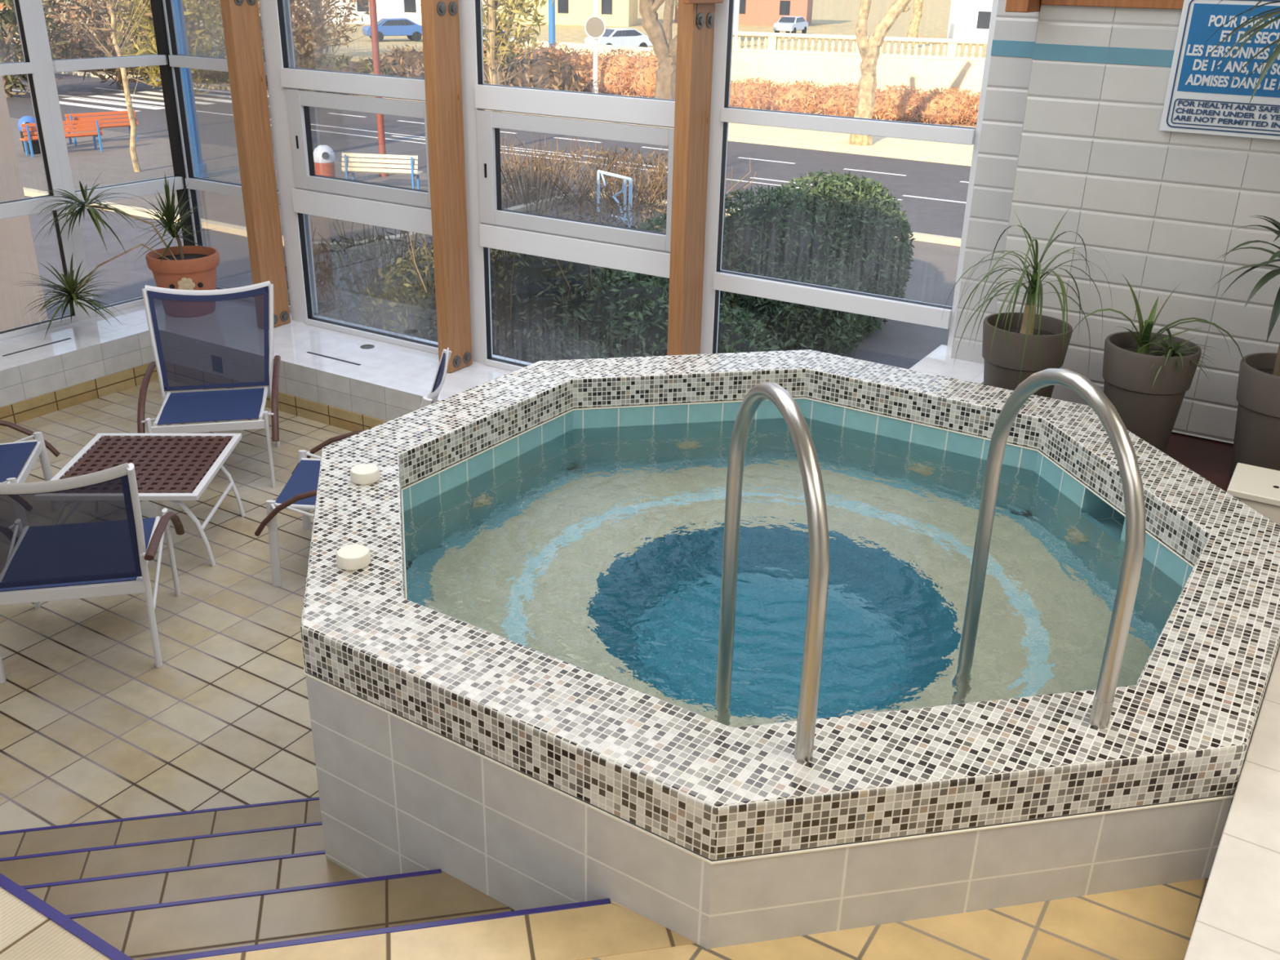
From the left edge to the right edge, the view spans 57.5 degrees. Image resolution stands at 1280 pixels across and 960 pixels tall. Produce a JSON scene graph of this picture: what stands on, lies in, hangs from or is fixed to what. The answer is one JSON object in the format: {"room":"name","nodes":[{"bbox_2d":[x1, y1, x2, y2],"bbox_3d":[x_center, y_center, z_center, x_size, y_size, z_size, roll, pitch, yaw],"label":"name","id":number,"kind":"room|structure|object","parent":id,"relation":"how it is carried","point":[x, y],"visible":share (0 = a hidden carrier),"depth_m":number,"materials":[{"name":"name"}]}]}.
{"room":"indoor hot tub area","nodes":[
{"label":"indoor hot tub area","id":0,"kind":"room"},
{"bbox_2d":[0,379,1151,831],"bbox_3d":[-1.882,0.878,5.419,9.282,0.001,8.859,-4,24,-11],"label":"floor","id":1,"kind":"structure","parent":0,"point":[91,730],"depth_m":5.39,"materials":[{"name":"tile"}]},
{"bbox_2d":[0,419,60,483],"bbox_3d":[-3.765,-0.160,6.324,0.947,1.096,0.822,-5,24,-14],"label":"garden chair","id":2,"kind":"object","parent":1,"relation":"on","point":[14,455],"visible":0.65,"depth_m":6.61,"materials":[{"name":"blue fabric"}]},
{"bbox_2d":[0,462,184,684],"bbox_3d":[-2.614,0.277,5.390,0.822,1.096,0.947,-4,24,-12],"label":"garden chair","id":3,"kind":"object","parent":1,"relation":"on","point":[88,530],"visible":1,"depth_m":5.09,"materials":[{"name":"blue fabric"}]},
{"bbox_2d":[49,433,245,566],"bbox_3d":[-2.752,0.109,6.565,0.870,0.452,0.890,0,24,-3],"label":"table","id":4,"kind":"object","parent":1,"relation":"on","point":[191,487],"visible":0.66,"depth_m":6.53,"materials":[{"name":"white metal"}]},
{"bbox_2d":[137,280,280,488],"bbox_3d":[-2.699,-0.594,7.367,0.822,1.096,0.947,-4,24,-13],"label":"garden chair","id":5,"kind":"object","parent":1,"relation":"on","point":[202,339],"visible":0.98,"depth_m":7.55,"materials":[{"name":"blue fabric"}]},
{"bbox_2d":[0,304,533,431],"bbox_3d":[-2.595,0.293,6.238,6.530,0.421,6.050,15,27,28],"label":"window ledge","id":6,"kind":"object","parent":1,"relation":"on","point":[346,381],"visible":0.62,"depth_m":8.38,"materials":[{"name":"tile"}]},
{"bbox_2d":[2,337,71,356],"bbox_3d":[-4.389,-0.970,8.505,0.020,0.003,0.530,15,27,28],"label":"grille","id":7,"kind":"object","parent":6,"relation":"attached to","point":[31,347],"depth_m":8.49,"materials":[{"name":"grey metal"}]},
{"bbox_2d":[17,173,222,339],"bbox_3d":[-3.989,-1.758,8.823,0.798,1.206,1.631,16,28,30],"label":"dracaena","id":8,"kind":"object","parent":6,"relation":"on","point":[180,267],"visible":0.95,"depth_m":9.02,"materials":[{"name":"plant"}]},
{"bbox_2d":[177,277,195,289],"bbox_3d":[-3.544,-1.518,9.123,0.132,0.131,0.030,-7,25,-18],"label":"flower","id":9,"kind":"object","parent":8,"relation":"on","point":[183,283],"depth_m":9.11,"materials":[{"name":"beige ceramic"}]},
{"bbox_2d":[150,0,195,245],"bbox_3d":[-3.772,-3.413,9.281,0.090,3.875,0.090,15,27,28],"label":"post","id":10,"kind":"object","parent":6,"relation":"on","point":[157,6],"visible":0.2,"depth_m":9.43,"materials":[{"name":"black metal"}]},
{"bbox_2d":[145,245,219,290],"bbox_3d":[-3.631,-1.582,9.346,0.548,0.478,0.548,-4,24,-11],"label":"pot","id":11,"kind":"object","parent":6,"relation":"on","point":[190,267],"depth_m":9.14,"materials":[{"name":"ceramic"}]},
{"bbox_2d":[220,0,290,328],"bbox_3d":[-2.810,-2.982,8.344,0.120,3.875,0.250,15,27,28],"label":"timber post","id":12,"kind":"object","parent":6,"relation":"on","point":[241,18],"visible":0.84,"depth_m":8.54,"materials":[{"name":"brown wood"}]},
{"bbox_2d":[306,351,360,365],"bbox_3d":[-2.206,-0.875,8.402,0.520,0.003,0.020,15,27,28],"label":"grille","id":13,"kind":"object","parent":6,"relation":"attached to","point":[313,358],"depth_m":8.40,"materials":[{"name":"grey metal"}]},
{"bbox_2d":[420,0,472,373],"bbox_3d":[-1.253,-2.567,7.481,0.120,3.875,0.250,15,27,28],"label":"timber post","id":14,"kind":"object","parent":6,"relation":"on","point":[440,20],"visible":0.98,"depth_m":7.68,"materials":[{"name":"brown wood"}]},
{"bbox_2d":[666,0,715,355],"bbox_3d":[0.311,-2.151,6.615,0.120,3.875,0.250,15,27,28],"label":"timber post","id":15,"kind":"object","parent":6,"relation":"on","point":[695,22],"visible":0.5,"depth_m":6.72,"materials":[{"name":"brown wood"}]},
{"bbox_2d":[683,0,723,4],"bbox_3d":[0.346,-2.694,6.278,0.043,0.242,0.380,15,27,28],"label":"timber beam","id":16,"kind":"structure","parent":15,"relation":"attached to","point":[685,2],"depth_m":6.26,"materials":[{"name":"brown wood"}]},
{"bbox_2d":[0,796,696,959],"bbox_3d":[-1.436,1.272,3.369,2.888,0.988,1.672,-4,24,-11],"label":"staircase","id":17,"kind":"structure","parent":1,"relation":"on","point":[251,882],"depth_m":3.07,"materials":[{"name":"tile"}]},
{"bbox_2d":[254,346,451,586],"bbox_3d":[-1.502,-0.076,6.251,0.947,1.096,0.822,1,24,-2],"label":"garden chair","id":18,"kind":"object","parent":1,"relation":"on","point":[300,492],"visible":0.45,"depth_m":6.14,"materials":[{"name":"blue fabric"}]},
{"bbox_2d":[300,349,1279,949],"bbox_3d":[0.474,0.657,4.314,3.148,1.431,3.148,-4,24,-11],"label":"tub","id":19,"kind":"object","parent":1,"relation":"on","point":[531,778],"depth_m":2.92,"materials":[{"name":"tile"}]},
{"bbox_2d":[716,382,829,762],"bbox_3d":[0.310,0.468,2.963,0.042,1.473,0.704,-4,24,-11],"label":"handrail","id":20,"kind":"object","parent":19,"relation":"on","point":[811,477],"visible":0.97,"depth_m":2.62,"materials":[{"name":"silver metal"}]},
{"bbox_2d":[403,417,1182,727],"bbox_3d":[0.483,0.255,4.137,2.579,0.001,2.579,-4,24,-11],"label":"pool water","id":21,"kind":"object","parent":19,"relation":"in","point":[599,551],"visible":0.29,"depth_m":4.00,"materials":[{"name":"blue liquid"}]},
{"bbox_2d":[958,368,1146,728],"bbox_3d":[1.045,0.422,3.106,0.044,1.473,0.705,-4,24,-11],"label":"handrail","id":22,"kind":"object","parent":19,"relation":"on","point":[1117,433],"visible":0.98,"depth_m":2.77,"materials":[{"name":"silver metal"}]},
{"bbox_2d":[908,344,983,384],"bbox_3d":[1.530,-0.005,6.209,0.390,1.120,1.200,15,27,28],"label":"block","id":23,"kind":"object","parent":1,"relation":"on","point":[939,362],"visible":0.09,"depth_m":6.17,"materials":[{"name":"tile"}]},
{"bbox_2d":[1183,645,1279,959],"bbox_3d":[1.997,1.627,2.338,1.828,1.270,3.220,16,28,30],"label":"wall","id":24,"kind":"structure","parent":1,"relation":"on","point":[1238,917],"depth_m":2.52,"materials":[{"name":"tile"}]},
{"bbox_2d":[0,872,1208,959],"bbox_3d":[-1.251,2.251,1.127,5.147,0.969,5.669,5,24,8],"label":"floor","id":25,"kind":"structure","parent":0,"point":[1153,922],"depth_m":2.72,"materials":[{"name":"tile"}]},
{"bbox_2d":[951,0,1039,364],"bbox_3d":[1.910,-2.115,5.722,0.290,3.150,0.280,15,27,28],"label":"wall","id":26,"kind":"structure","parent":0,"point":[1008,80],"depth_m":5.88,"materials":[{"name":"tile"}]},
{"bbox_2d":[991,40,1035,57],"bbox_3d":[1.831,-2.074,5.618,0.277,0.072,0.014,15,27,28],"label":"trim","id":27,"kind":"structure","parent":26,"relation":"attached to","point":[999,47],"depth_m":5.63,"materials":[{"name":"blue tile"}]},
{"bbox_2d":[1004,0,1040,13],"bbox_3d":[1.846,-2.278,5.339,0.098,0.245,0.800,15,27,28],"label":"timber beam","id":28,"kind":"structure","parent":26,"relation":"attached to","point":[1011,6],"depth_m":5.07,"materials":[{"name":"brown wood"}]},
{"bbox_2d":[995,4,1279,444],"bbox_3d":[3.576,-1.454,4.375,4.130,3.205,0.150,15,27,28],"label":"wall","id":29,"kind":"structure","parent":0,"point":[1161,207],"depth_m":5.25,"materials":[{"name":"tile"}]},
{"bbox_2d":[1031,43,1174,66],"bbox_3d":[3.539,-1.469,4.302,4.132,0.068,0.014,15,27,28],"label":"trim","id":30,"kind":"structure","parent":29,"relation":"attached to","point":[1091,54],"depth_m":5.13,"materials":[{"name":"blue tile"}]},
{"bbox_2d":[1040,0,1184,9],"bbox_3d":[3.497,-1.765,4.183,4.025,0.245,0.023,15,27,28],"label":"timber beam","id":31,"kind":"structure","parent":29,"relation":"attached to","point":[1153,4],"depth_m":5.00,"materials":[{"name":"brown wood"}]},
{"bbox_2d":[1159,0,1279,140],"bbox_3d":[2.557,-1.707,4.828,0.668,0.560,0.022,15,27,28],"label":"warning sign","id":32,"kind":"object","parent":29,"relation":"attached to","point":[1198,100],"visible":0.88,"depth_m":4.89,"materials":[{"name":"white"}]},
{"bbox_2d":[1164,431,1233,492],"bbox_3d":[2.955,0.517,4.218,4.145,0.287,2.140,15,27,28],"label":"floor","id":33,"kind":"structure","parent":0,"point":[1211,460],"depth_m":5.26,"materials":[{"name":"brown tile"}]},
{"bbox_2d":[942,206,1111,397],"bbox_3d":[1.744,-0.695,5.299,0.676,1.012,0.650,13,26,25],"label":"palm","id":34,"kind":"object","parent":33,"relation":"on","point":[1016,346],"visible":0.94,"depth_m":5.22,"materials":[{"name":"plant"}]},
{"bbox_2d":[982,312,1072,397],"bbox_3d":[1.763,-0.478,5.426,0.392,0.513,0.392,-4,24,-11],"label":"pot","id":35,"kind":"object","parent":34,"relation":"on","point":[1051,353],"depth_m":5.27,"materials":[{"name":"grey ceramic"}]},
{"bbox_2d":[1066,273,1244,453],"bbox_3d":[2.225,-0.462,5.061,0.598,0.796,0.505,-4,24,-11],"label":"bromeliad","id":36,"kind":"object","parent":33,"relation":"on","point":[1147,375],"visible":0.93,"depth_m":5.03,"materials":[{"name":"grey ceramic"}]},
{"bbox_2d":[1102,331,1201,453],"bbox_3d":[2.222,-0.356,5.171,0.392,0.513,0.392,-4,24,-11],"label":"pot","id":37,"kind":"object","parent":36,"relation":"on","point":[1130,372],"depth_m":5.03,"materials":[{"name":"grey ceramic"}]},
{"bbox_2d":[1125,325,1217,387],"bbox_3d":[2.280,-0.533,4.994,0.386,0.196,0.363,-4,24,-11],"label":"spider plant","id":38,"kind":"object","parent":36,"relation":"on","point":[1175,366],"depth_m":4.96,"materials":[{"name":"green plant"}]},
{"bbox_2d":[1201,0,1279,476],"bbox_3d":[2.566,-0.938,4.537,0.897,2.103,0.912,-4,24,-11],"label":"potted plant","id":39,"kind":"object","parent":33,"relation":"on","point":[1256,442],"visible":0.85,"depth_m":4.79,"materials":[{"name":"plant"}]},
{"bbox_2d":[1230,352,1279,476],"bbox_3d":[2.687,-0.232,4.914,0.392,0.513,0.392,-4,24,-11],"label":"pot","id":40,"kind":"object","parent":39,"relation":"on","point":[1256,442],"depth_m":4.83,"materials":[{"name":"grey ceramic"}]},
{"bbox_2d":[1226,462,1279,525],"bbox_3d":[2.555,0.148,4.414,0.620,0.214,0.315,15,27,28],"label":"box","id":41,"kind":"object","parent":33,"relation":"on","point":[1257,487],"visible":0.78,"depth_m":4.40,"materials":[{"name":"white plastic"}]},
{"bbox_3d":[-0.159,-0.959,6.902,10.996,6.300,7.908,-4,24,-11],"label":"wall","id":42,"kind":"structure","parent":0,"visible":0},
{"bbox_2d":[0,0,86,340],"bbox_3d":[-5.014,-2.515,7.488,0.106,3.625,2.550,15,27,28],"label":"window","id":43,"kind":"structure","parent":42,"relation":"in","point":[32,66],"depth_m":8.60,"materials":[{"name":"white metal"}]},
{"bbox_2d":[31,0,183,318],"bbox_3d":[-4.059,-3.123,8.919,0.106,3.625,1.100,15,27,28],"label":"window","id":44,"kind":"structure","parent":42,"relation":"in","point":[145,187],"depth_m":8.90,"materials":[{"name":"white metal"}]},
{"bbox_2d":[162,0,297,311],"bbox_3d":[-3.175,-3.149,9.023,1.350,3.625,0.106,15,27,28],"label":"window","id":45,"kind":"structure","parent":42,"relation":"in","point":[197,57],"depth_m":9.40,"materials":[{"name":"white metal"}]},
{"bbox_2d":[259,0,473,361],"bbox_3d":[-1.933,-2.728,8.131,1.840,3.625,0.106,15,27,28],"label":"window","id":46,"kind":"structure","parent":42,"relation":"in","point":[336,282],"depth_m":8.53,"materials":[{"name":"white metal"}]},
{"bbox_2d":[459,0,675,371],"bbox_3d":[-0.365,-2.311,7.263,1.840,3.625,0.106,15,27,28],"label":"window","id":47,"kind":"structure","parent":42,"relation":"in","point":[638,251],"depth_m":7.52,"materials":[{"name":"white metal"}]},
{"bbox_2d":[700,0,998,354],"bbox_3d":[1.126,-1.914,6.437,1.660,3.625,0.106,15,27,28],"label":"window","id":48,"kind":"structure","parent":42,"relation":"in","point":[716,279],"depth_m":6.66,"materials":[{"name":"white metal"}]},
{"label":"outside","id":49,"kind":"structure","parent":0,"visible":0},
{"bbox_2d":[0,0,986,368],"bbox_3d":[45.689,-49.752,127.988,344.555,0.007,354.813,-4,24,-11],"label":"ground","id":50,"kind":"structure","parent":49,"point":[933,195],"depth_m":32.58,"materials":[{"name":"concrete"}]},
{"bbox_2d":[0,75,48,331],"bbox_3d":[-10.627,-2.226,7.256,5.000,7.900,10.920,15,27,28],"label":"building","id":51,"kind":"structure","parent":50,"relation":"on","point":[18,257],"depth_m":10.79,"materials":[{"name":"white paint"}]},
{"bbox_2d":[17,115,40,154],"bbox_3d":[-16.682,-9.451,31.956,0.566,0.985,0.540,22,31,39],"label":"litter bin","id":52,"kind":"object","parent":50,"relation":"on","point":[25,119],"visible":0.51,"depth_m":31.78,"materials":[{"name":"blue plastic"}]},
{"bbox_2d":[0,0,72,97],"bbox_3d":[-24.045,-16.950,43.512,5.243,5.129,5.084,-4,24,-11],"label":"bare tree","id":53,"kind":"object","parent":50,"relation":"on","point":[6,48],"visible":0.47,"depth_m":43.78,"materials":[{"name":"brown plant"}]},
{"bbox_2d":[0,0,96,62],"bbox_3d":[-28.614,-22.423,54.629,6.245,6.084,6.226,-4,24,-11],"label":"bare tree","id":54,"kind":"object","parent":50,"relation":"on","point":[43,4],"visible":0.1,"depth_m":54.94,"materials":[{"name":"grey plant"}]},
{"bbox_2d":[19,119,103,157],"bbox_3d":[-15.860,-9.410,32.059,2.067,0.860,0.490,-20,31,-40],"label":"bench","id":55,"kind":"object","parent":50,"relation":"on","point":[27,139],"visible":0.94,"depth_m":32.07,"materials":[{"name":"orange wood"}]},
{"bbox_2d":[45,0,156,89],"bbox_3d":[-21.273,-18.449,46.849,5.291,5.287,5.098,-4,24,-11],"label":"bare tree","id":56,"kind":"object","parent":50,"relation":"on","point":[103,38],"visible":0.4,"depth_m":46.45,"materials":[{"name":"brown plant"}]},
{"bbox_2d":[48,0,155,172],"bbox_3d":[-12.762,-11.027,28.366,3.292,6.944,3.447,-4,24,-11],"label":"bare tree","id":57,"kind":"object","parent":50,"relation":"on","point":[113,30],"visible":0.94,"depth_m":28.48,"materials":[{"name":"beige plant"}]},
{"bbox_2d":[65,110,137,146],"bbox_3d":[-15.720,-10.303,34.097,1.972,0.860,0.490,-19,31,-38],"label":"bench","id":58,"kind":"object","parent":50,"relation":"on","point":[119,124],"visible":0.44,"depth_m":33.96,"materials":[{"name":"orange wood"}]},
{"bbox_2d":[102,0,148,39],"bbox_3d":[-24.846,-25.370,60.965,6.650,6.508,6.625,-4,24,-11],"label":"bare tree","id":59,"kind":"object","parent":50,"relation":"on","point":[126,0],"visible":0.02,"depth_m":60.73,"materials":[{"name":"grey plant"}]},
{"bbox_2d":[111,0,162,88],"bbox_3d":[-18.016,-17.190,44.796,4.832,4.795,4.804,-4,24,-11],"label":"bare tree","id":60,"kind":"object","parent":50,"relation":"on","point":[152,74],"visible":0.23,"depth_m":43.97,"materials":[{"name":"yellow plant"}]},
{"bbox_2d":[9,31,396,94],"bbox_3d":[-20.843,-19.024,52.957,24.256,1.928,3.592,15,27,28],"label":"hedge","id":61,"kind":"object","parent":50,"relation":"on","point":[344,64],"visible":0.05,"depth_m":48.15,"materials":[{"name":"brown plant"}]},
{"bbox_2d":[324,0,369,55],"bbox_3d":[-18.000,-26.372,64.169,6.284,6.106,6.116,-4,24,-11],"label":"bare tree","id":62,"kind":"object","parent":50,"relation":"on","point":[348,8],"visible":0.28,"depth_m":64.47,"materials":[{"name":"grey plant"}]},
{"bbox_2d":[326,0,422,25],"bbox_3d":[-24.215,-43.489,103.582,12.600,5.300,8.800,-1,24,-6],"label":"house","id":63,"kind":"structure","parent":50,"relation":"on","point":[411,10],"depth_m":100.74,"materials":[{"name":"white paint"}]},
{"bbox_2d":[368,0,388,177],"bbox_3d":[-6.488,-10.995,28.520,0.230,7.000,0.224,-4,24,-11],"label":"pole","id":64,"kind":"object","parent":50,"relation":"on","point":[372,3],"visible":0.56,"depth_m":28.74,"materials":[{"name":"red metal"}]},
{"bbox_2d":[350,153,422,189],"bbox_3d":[-6.153,-7.353,27.882,1.850,0.860,0.490,4,24,5],"label":"bench","id":65,"kind":"object","parent":50,"relation":"on","point":[413,172],"visible":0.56,"depth_m":27.64,"materials":[{"name":"beige wood"}]},
{"bbox_2d":[362,17,422,41],"bbox_3d":[-16.829,-30.947,80.222,4.189,1.460,1.705,-9,26,-21],"label":"parked car","id":66,"kind":"object","parent":50,"relation":"on","point":[386,26],"visible":0.7,"depth_m":79.53,"materials":[{"name":"blue metal"}]},
{"bbox_2d":[367,224,432,283],"bbox_3d":[-3.886,-3.073,17.192,2.810,1.893,2.811,-4,24,-11],"label":"shrub","id":67,"kind":"object","parent":50,"relation":"on","point":[406,246],"visible":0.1,"depth_m":17.11,"materials":[{"name":"green plant"}]},
{"bbox_2d":[368,44,588,91],"bbox_3d":[-6.900,-17.024,48.684,10.120,2.129,3.323,12,26,23],"label":"hedge","id":68,"kind":"object","parent":50,"relation":"on","point":[553,74],"visible":0.3,"depth_m":47.01,"materials":[{"name":"brown plant"}]},
{"bbox_2d":[418,0,553,205],"bbox_3d":[-2.714,-7.731,21.317,2.635,6.985,2.619,-4,24,-11],"label":"bare tree","id":69,"kind":"object","parent":50,"relation":"on","point":[493,22],"visible":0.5,"depth_m":21.15,"materials":[{"name":"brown plant"}]},
{"bbox_2d":[481,0,498,16],"bbox_3d":[-15.028,-53.004,123.324,9.600,7.200,8.800,1,24,0],"label":"house","id":70,"kind":"structure","parent":50,"relation":"on","point":[483,3],"depth_m":120.77,"materials":[{"name":"beige wood"}]},
{"bbox_2d":[22,186,961,247],"bbox_3d":[-8.516,-6.468,26.732,80.240,0.170,7.874,10,25,19],"label":"kerb","id":71,"kind":"object","parent":50,"relation":"on","point":[933,238],"visible":0.09,"depth_m":24.79,"materials":[{"name":"concrete"}]},
{"bbox_2d":[482,26,514,47],"bbox_3d":[-9.749,-27.282,72.255,4.189,1.460,1.705,-18,30,-37],"label":"parked car","id":72,"kind":"object","parent":50,"relation":"on","point":[503,31],"visible":0.02,"depth_m":72.01,"materials":[{"name":"silver metal"}]},
{"bbox_2d":[380,187,639,363],"bbox_3d":[-1.823,-2.442,15.101,4.089,2.459,2.848,9,25,17],"label":"shrub","id":73,"kind":"object","parent":50,"relation":"on","point":[523,286],"visible":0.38,"depth_m":14.24,"materials":[{"name":"green plant"}]},
{"bbox_2d":[53,71,971,166],"bbox_3d":[3.912,-10.647,36.869,90.001,0.170,0.500,15,27,28],"label":"kerb","id":74,"kind":"object","parent":50,"relation":"on","point":[731,138],"visible":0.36,"depth_m":35.54,"materials":[{"name":"concrete"}]},
{"bbox_2d":[481,0,544,85],"bbox_3d":[-5.672,-18.384,45.776,4.058,6.751,4.186,-4,24,-11],"label":"bare tree","id":75,"kind":"object","parent":50,"relation":"on","point":[518,35],"visible":0.54,"depth_m":46.00,"materials":[{"name":"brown plant"}]},
{"bbox_2d":[548,0,555,48],"bbox_3d":[-3.995,-21.628,52.818,0.405,7.000,0.395,-4,24,-11],"label":"pole","id":76,"kind":"object","parent":50,"relation":"on","point":[551,14],"visible":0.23,"depth_m":53.07,"materials":[{"name":"blue metal"}]},
{"bbox_2d":[497,0,637,26],"bbox_3d":[-6.553,-46.559,109.110,12.600,7.200,8.800,3,24,5],"label":"house","id":77,"kind":"structure","parent":50,"relation":"on","point":[623,13],"depth_m":106.35,"materials":[{"name":"brown"}]},
{"bbox_2d":[483,40,658,97],"bbox_3d":[-2.474,-18.031,51.087,14.614,2.148,3.259,15,27,28],"label":"hedge","id":78,"kind":"object","parent":50,"relation":"on","point":[624,74],"visible":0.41,"depth_m":49.52,"materials":[{"name":"orange plant"}]},
{"bbox_2d":[510,39,654,58],"bbox_3d":[-2.966,-24.722,67.480,11.000,0.900,0.400,15,27,28],"label":"wall","id":79,"kind":"structure","parent":50,"relation":"on","point":[606,48],"depth_m":66.91,"materials":[{"name":"concrete"}]},
{"bbox_2d":[584,0,605,93],"bbox_3d":[-1.811,-19.412,47.892,0.894,7.000,0.320,5,24,8],"label":"traffic sign","id":80,"kind":"object","parent":50,"relation":"on","point":[594,26],"visible":0.94,"depth_m":48.15,"materials":[{"name":"white metal"}]},
{"bbox_2d":[596,169,632,227],"bbox_3d":[-0.551,-6.019,24.933,0.080,1.025,1.242,-16,29,-34],"label":"metal barrier","id":81,"kind":"object","parent":50,"relation":"on","point":[625,179],"visible":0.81,"depth_m":24.69,"materials":[{"name":"white metal"}]},
{"bbox_2d":[584,27,653,47],"bbox_3d":[-1.322,-27.810,73.889,4.189,1.460,1.705,-14,28,-32],"label":"parked car","id":82,"kind":"object","parent":50,"relation":"on","point":[628,37],"visible":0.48,"depth_m":73.18,"materials":[{"name":"silver metal"}]},
{"bbox_2d":[500,128,756,232],"bbox_3d":[-0.795,-6.461,25.437,7.281,1.613,7.181,-2,24,-7],"label":"shrub","id":83,"kind":"object","parent":50,"relation":"on","point":[533,193],"visible":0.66,"depth_m":26.34,"materials":[{"name":"brown plant"}]},
{"bbox_2d":[530,267,785,363],"bbox_3d":[0.191,-1.651,14.316,2.671,1.756,3.704,-20,31,-39],"label":"shrub","id":84,"kind":"object","parent":50,"relation":"on","point":[631,322],"visible":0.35,"depth_m":13.80,"materials":[{"name":"green plant"}]},
{"bbox_2d":[639,0,677,99],"bbox_3d":[1.135,-16.391,43.468,2.699,5.270,0.985,-4,24,-11],"label":"bare tree","id":85,"kind":"object","parent":50,"relation":"on","point":[666,54],"visible":0.66,"depth_m":43.37,"materials":[{"name":"grey plant"}]},
{"bbox_2d":[662,0,674,44],"bbox_3d":[1.886,-32.178,77.124,0.846,7.038,0.751,-4,24,-11],"label":"bare tree","id":86,"kind":"object","parent":50,"relation":"on","point":[669,4],"visible":0.7,"depth_m":77.56,"materials":[{"name":"grey plant"}]},
{"bbox_2d":[733,0,739,48],"bbox_3d":[6.667,-33.764,79.711,0.540,8.000,0.526,-4,24,-11],"label":"pole","id":87,"kind":"object","parent":50,"relation":"on","point":[736,10],"visible":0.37,"depth_m":80.43,"materials":[{"name":"white metal"}]},
{"bbox_2d":[674,0,813,25],"bbox_3d":[10.689,-49.736,117.219,13.600,7.200,8.800,6,24,10],"label":"house","id":88,"kind":"structure","parent":50,"relation":"on","point":[752,12],"depth_m":114.12,"materials":[{"name":"brown paint"}]},
{"bbox_2d":[599,168,916,356],"bbox_3d":[1.714,-3.266,17.235,5.032,2.394,3.896,-4,24,-11],"label":"hedge","id":89,"kind":"object","parent":50,"relation":"on","point":[827,235],"visible":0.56,"depth_m":16.45,"materials":[{"name":"green plant"}]},
{"bbox_2d":[773,15,808,33],"bbox_3d":[12.825,-38.557,99.045,1.705,1.460,4.189,13,26,24],"label":"parked car","id":90,"kind":"object","parent":50,"relation":"on","point":[788,24],"visible":0.93,"depth_m":97.92,"materials":[{"name":"silver metal"}]},
{"bbox_2d":[729,76,981,127],"bbox_3d":[9.522,-13.988,43.338,17.596,1.495,2.734,7,24,13],"label":"hedge","id":91,"kind":"object","parent":50,"relation":"on","point":[949,108],"visible":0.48,"depth_m":43.00,"materials":[{"name":"orange plant"}]},
{"bbox_2d":[730,31,987,117],"bbox_3d":[10.568,-15.251,44.263,18.452,2.820,0.450,7,24,13],"label":"stone balustrade","id":92,"kind":"object","parent":50,"relation":"on","point":[825,68],"visible":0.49,"depth_m":44.48,"materials":[{"name":"white stone"}]},
{"bbox_2d":[848,0,911,145],"bbox_3d":[7.807,-13.387,36.368,2.706,5.705,0.765,-4,24,-11],"label":"bare tree","id":93,"kind":"object","parent":50,"relation":"on","point":[869,48],"visible":0.94,"depth_m":36.09,"materials":[{"name":"beige plant"}]},
{"bbox_2d":[905,0,924,48],"bbox_3d":[20.071,-34.962,84.385,1.008,7.050,0.912,-4,24,-11],"label":"bare tree","id":94,"kind":"object","parent":50,"relation":"on","point":[913,32],"visible":0.88,"depth_m":84.85,"materials":[{"name":"beige plant"}]},
{"bbox_2d":[946,0,992,39],"bbox_3d":[37.023,-38.938,94.276,22.000,7.000,8.030,11,25,20],"label":"house","id":95,"kind":"structure","parent":50,"relation":"on","point":[968,19],"depth_m":94.91,"materials":[{"name":"white paint"}]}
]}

